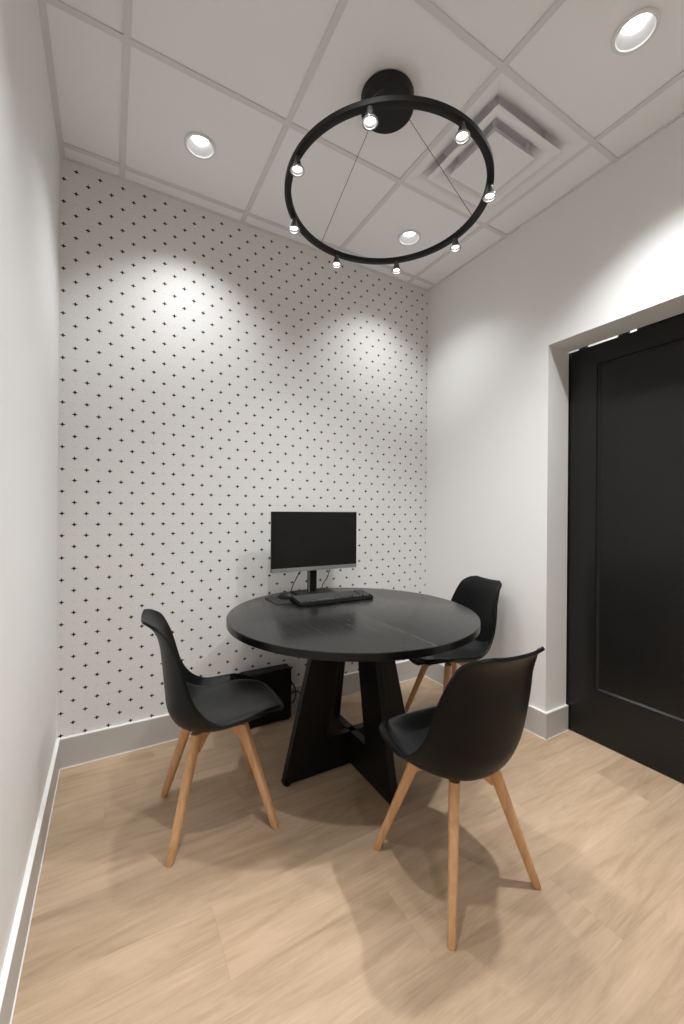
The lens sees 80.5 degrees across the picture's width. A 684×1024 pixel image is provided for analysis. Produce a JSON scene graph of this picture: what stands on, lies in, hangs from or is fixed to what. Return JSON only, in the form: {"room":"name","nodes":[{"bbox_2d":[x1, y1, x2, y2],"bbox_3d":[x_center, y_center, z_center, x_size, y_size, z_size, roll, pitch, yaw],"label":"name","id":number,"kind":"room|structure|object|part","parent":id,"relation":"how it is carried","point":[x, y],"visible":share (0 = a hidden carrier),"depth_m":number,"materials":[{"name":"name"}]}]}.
{"room":"office","nodes":[
{"label":"office","id":0,"kind":"room"},
{"bbox_2d":[0,0,59,976],"bbox_3d":[-0.380,-0.344,0.112,0.120,3.144,4.076,0,0,-30],"label":"wall","id":1,"kind":"structure","parent":0,"point":[29,150],"depth_m":1.18,"materials":[{"name":"white paint"}]},
{"bbox_2d":[0,740,59,1023],"bbox_3d":[-0.328,1.157,0.143,0.017,0.143,4.062,0,0,-30],"label":"baseboard","id":2,"kind":"structure","parent":1,"relation":"attached to","point":[14,958],"depth_m":1.15,"materials":[{"name":"grey paint"}]},
{"bbox_2d":[56,158,427,738],"bbox_3d":[-0.353,-0.349,2.546,2.589,3.144,0.120,0,0,-30],"label":"wall","id":3,"kind":"structure","parent":0,"point":[218,375],"depth_m":2.24,"materials":[{"name":"paper"}]},
{"bbox_2d":[56,660,424,769],"bbox_3d":[-0.359,1.152,2.473,2.281,0.143,0.017,0,0,-30],"label":"baseboard","id":4,"kind":"structure","parent":3,"relation":"attached to","point":[82,748],"depth_m":2.06,"materials":[{"name":"grey paint"}]},
{"bbox_2d":[12,676,683,1023],"bbox_3d":[1.220,1.268,1.040,3.835,0.060,4.316,0,0,-30],"label":"floor","id":5,"kind":"structure","parent":0,"point":[301,921],"depth_m":1.30,"materials":[{"name":"brown wood"}]},
{"bbox_2d":[141,609,283,867],"bbox_3d":[-0.517,0.808,1.650,0.550,0.831,0.466,0,0,-26],"label":"dining chair","id":6,"kind":"object","parent":5,"relation":"on","point":[202,706],"visible":1,"depth_m":1.58,"materials":[{"name":"black plastic"}]},
{"bbox_3d":[-0.693,1.031,1.712,0.178,0.384,0.035,0,0,19],"label":"leg","id":7,"kind":"part","parent":6,"relation":"part of","materials":[{"name":"brown wood"}]},
{"bbox_3d":[-0.575,1.032,1.474,0.035,0.384,0.178,0,0,19],"label":"leg","id":8,"kind":"part","parent":6,"relation":"part of","materials":[{"name":"brown wood"}]},
{"bbox_3d":[-0.510,0.874,1.654,0.023,0.076,0.256,0,0,19],"label":"cross rail","id":9,"kind":"part","parent":6,"relation":"part of","materials":[{"name":"brown wood"}]},
{"bbox_2d":[186,679,281,723],"bbox_3d":[-0.477,0.779,1.670,0.433,0.115,0.384,0,0,-26],"label":"seat cushion","id":10,"kind":"object","parent":6,"relation":"on","point":[221,701],"depth_m":1.73,"materials":[{"name":"black leather"}]},
{"bbox_3d":[-0.510,0.874,1.654,0.256,0.076,0.023,0,0,19],"label":"cross rail","id":11,"kind":"part","parent":6,"relation":"part of","materials":[{"name":"brown wood"}]},
{"bbox_3d":[-0.454,1.032,1.833,0.035,0.384,0.185,0,0,19],"label":"leg","id":12,"kind":"part","parent":6,"relation":"part of","materials":[{"name":"brown wood"}]},
{"bbox_3d":[-0.335,1.033,1.593,0.146,0.384,0.141,0,0,-26],"label":"leg","id":13,"kind":"part","parent":6,"relation":"part of","materials":[{"name":"brown wood"}]},
{"bbox_2d":[239,663,290,728],"bbox_3d":[-0.447,1.072,2.355,0.293,0.303,0.085,0,0,-30],"label":"desktop computer","id":14,"kind":"object","parent":5,"relation":"on","point":[277,677],"visible":0.41,"depth_m":2.35,"materials":[{"name":"black plastic"}]},
{"bbox_2d":[291,681,299,702],"bbox_3d":[-0.245,1.122,2.482,0.183,0.202,0.029,0,0,-24],"label":"power cord","id":15,"kind":"object","parent":14,"relation":"attached to","point":[295,690],"visible":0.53,"depth_m":2.46,"materials":[{"name":"black plastic"}]},
{"bbox_2d":[226,588,480,805],"bbox_3d":[0.048,0.855,1.980,1.189,0.745,1.189,0,0,-30],"label":"round table","id":16,"kind":"object","parent":5,"relation":"on","point":[388,627],"visible":0.88,"depth_m":1.82,"materials":[{"name":"black wood"}]},
{"bbox_2d":[266,595,295,604],"bbox_3d":[-0.282,0.478,2.218,0.230,0.003,0.190,0,0,-30],"label":"mouse pad","id":17,"kind":"object","parent":16,"relation":"on","point":[275,600],"visible":0.44,"depth_m":2.17,"materials":[{"name":"black"}]},
{"bbox_2d":[277,592,293,598],"bbox_3d":[-0.311,0.459,2.228,0.104,0.034,0.060,0,0,25],"label":"computer mouse","id":18,"kind":"object","parent":17,"relation":"on","point":[286,595],"visible":0.93,"depth_m":2.21,"materials":[{"name":"black plastic"}]},
{"bbox_2d":[270,512,356,595],"bbox_3d":[-0.161,0.239,2.362,0.544,0.482,0.205,0,0,-30],"label":"computer monitor","id":19,"kind":"object","parent":16,"relation":"on","point":[310,542],"visible":0.97,"depth_m":2.33,"materials":[{"name":"black plastic"}]},
{"bbox_3d":[-0.193,0.324,2.369,0.011,0.288,0.006,0,0,-30],"label":"column trim","id":20,"kind":"part","parent":19,"relation":"part of","materials":[{"name":"grey metal"}]},
{"bbox_2d":[290,589,372,606],"bbox_3d":[-0.045,0.466,2.202,0.456,0.031,0.160,0,0,-29],"label":"keyboard","id":21,"kind":"object","parent":16,"relation":"on","point":[337,597],"visible":0.99,"depth_m":2.17,"materials":[{"name":"black plastic"}]},
{"bbox_3d":[0.048,0.865,1.980,0.718,0.701,0.036,0,0,-30],"label":"panel","id":22,"kind":"part","parent":16,"relation":"part of","materials":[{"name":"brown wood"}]},
{"bbox_3d":[0.048,0.865,1.980,0.036,0.701,0.718,0,0,-30],"label":"panel","id":23,"kind":"part","parent":16,"relation":"part of","materials":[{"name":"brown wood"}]},
{"bbox_2d":[404,576,501,712],"bbox_3d":[0.639,0.816,2.356,0.550,0.831,0.466,0,0,-22],"label":"dining chair","id":24,"kind":"object","parent":5,"relation":"on","point":[479,594],"visible":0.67,"depth_m":2.37,"materials":[{"name":"black plastic"}]},
{"bbox_3d":[0.457,1.038,2.428,0.185,0.384,0.035,0,0,23],"label":"leg","id":25,"kind":"part","parent":24,"relation":"part of","materials":[{"name":"brown wood"}]},
{"bbox_3d":[0.560,1.039,2.178,0.035,0.384,0.185,0,0,23],"label":"leg","id":26,"kind":"part","parent":24,"relation":"part of","materials":[{"name":"brown wood"}]},
{"bbox_2d":[415,640,487,661],"bbox_3d":[0.598,0.786,2.338,0.433,0.115,0.384,0,0,-22],"label":"seat cushion","id":27,"kind":"object","parent":24,"relation":"on","point":[475,648],"depth_m":2.31,"materials":[{"name":"black leather"}]},
{"bbox_3d":[0.706,1.039,2.528,0.035,0.384,0.178,0,0,23],"label":"leg","id":28,"kind":"part","parent":24,"relation":"part of","materials":[{"name":"brown wood"}]},
{"bbox_2d":[373,646,544,950],"bbox_3d":[0.382,0.816,1.387,0.467,0.831,0.550,0,0,-29],"label":"dining chair","id":29,"kind":"object","parent":5,"relation":"on","point":[476,725],"visible":1,"depth_m":1.21,"materials":[{"name":"black plastic"}]},
{"bbox_3d":[0.204,1.038,1.449,0.185,0.384,0.035,0,0,16],"label":"leg","id":30,"kind":"part","parent":29,"relation":"part of","materials":[{"name":"brown wood"}]},
{"bbox_2d":[384,706,436,754],"bbox_3d":[0.363,0.786,1.428,0.384,0.115,0.433,0,0,-27],"label":"seat cushion","id":31,"kind":"object","parent":29,"relation":"on","point":[407,732],"depth_m":1.48,"materials":[{"name":"black leather"}]},
{"bbox_3d":[0.336,1.039,1.216,0.035,0.384,0.178,0,0,16],"label":"leg","id":32,"kind":"part","parent":29,"relation":"part of","materials":[{"name":"brown wood"}]},
{"bbox_3d":[0.386,0.881,1.401,0.256,0.076,0.023,0,0,16],"label":"cross rail","id":33,"kind":"part","parent":29,"relation":"part of","materials":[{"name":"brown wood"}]},
{"bbox_3d":[0.568,1.040,1.345,0.178,0.384,0.035,0,0,16],"label":"leg","id":34,"kind":"part","parent":29,"relation":"part of","materials":[{"name":"brown wood"}]},
{"bbox_2d":[37,0,683,290],"bbox_3d":[0.672,-1.784,0.707,2.281,0.253,4.076,0,0,-30],"label":"ceiling","id":35,"kind":"structure","parent":0,"point":[129,80],"depth_m":1.60,"materials":[{"name":"white painted metal"},{"name":"ceiling tile"}]},
{"bbox_2d":[184,132,215,159],"bbox_3d":[-0.649,-1.700,1.848,0.138,0.064,0.138,0,0,-30],"label":"recessed light","id":36,"kind":"object","parent":35,"relation":"in","point":[199,145],"visible":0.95,"depth_m":1.86,"materials":[{"name":"white"}]},
{"bbox_2d":[284,69,496,273],"bbox_3d":[0.180,-1.430,1.623,0.837,0.472,0.837,0,0,-30],"label":"ring chandelier","id":37,"kind":"object","parent":35,"relation":"hanging from","point":[388,101],"visible":1,"depth_m":1.52,"materials":[{"name":"black metal"}]},
{"bbox_2d":[398,230,420,245],"bbox_3d":[0.409,-1.693,2.454,0.138,0.064,0.138,0,0,-30],"label":"recessed light","id":38,"kind":"object","parent":35,"relation":"in","point":[407,237],"visible":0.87,"depth_m":2.48,"materials":[{"name":"white"}]},
{"bbox_2d":[404,73,588,222],"bbox_3d":[0.712,-1.707,1.926,0.587,0.130,0.587,0,0,-30],"label":"ceiling vent","id":39,"kind":"object","parent":35,"relation":"in","point":[527,142],"visible":0.85,"depth_m":1.88,"materials":[{"name":"white metal"}]},
{"bbox_2d":[611,6,660,55],"bbox_3d":[1.015,-1.687,1.397,0.138,0.064,0.138,0,0,-30],"label":"recessed light","id":40,"kind":"object","parent":35,"relation":"in","point":[639,27],"visible":0.93,"depth_m":1.41,"materials":[{"name":"white"}]},
{"bbox_2d":[425,115,683,711],"bbox_3d":[1.732,-0.332,1.324,0.188,3.144,4.076,0,0,-30],"label":"wall","id":41,"kind":"structure","parent":0,"point":[604,261],"depth_m":2.29,"materials":[{"name":"white paint"}]},
{"bbox_2d":[425,663,547,739],"bbox_3d":[0.868,1.161,2.609,0.017,0.143,0.974,0,0,-30],"label":"baseboard","id":42,"kind":"structure","parent":41,"relation":"attached to","point":[536,722],"depth_m":2.26,"materials":[{"name":"grey paint"}]},
{"bbox_2d":[546,704,568,739],"bbox_3d":[1.196,1.164,2.243,0.188,0.143,0.017,0,0,-30],"label":"baseboard","id":43,"kind":"object","parent":41,"relation":"attached to","point":[557,717],"visible":1,"depth_m":2.23,"materials":[{"name":"grey paint"}]},
{"bbox_2d":[566,313,683,782],"bbox_3d":[1.592,0.121,1.827,0.050,2.224,1.262,0,0,-30],"label":"door","id":44,"kind":"structure","parent":41,"relation":"in","point":[625,635],"depth_m":2.04,"materials":[{"name":"black wood"}]},
{"bbox_3d":[1.544,0.085,1.874,0.014,1.763,0.698,0,0,-30],"label":"moulding","id":45,"kind":"part","parent":44,"relation":"part of","materials":[{"name":"black wood"}]},
{"bbox_3d":[1.558,0.085,1.881,0.016,1.763,0.698,0,0,-30],"label":"panel","id":46,"kind":"part","parent":44,"relation":"part of","materials":[{"name":"black wood"}]},
{"bbox_2d":[569,329,636,353],"bbox_3d":[2.851,-0.325,1.966,0.100,3.144,4.316,0,0,-30],"label":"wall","id":47,"kind":"structure","parent":0,"point":[635,329],"depth_m":3.22,"materials":[{"name":"white paint"}]}
]}

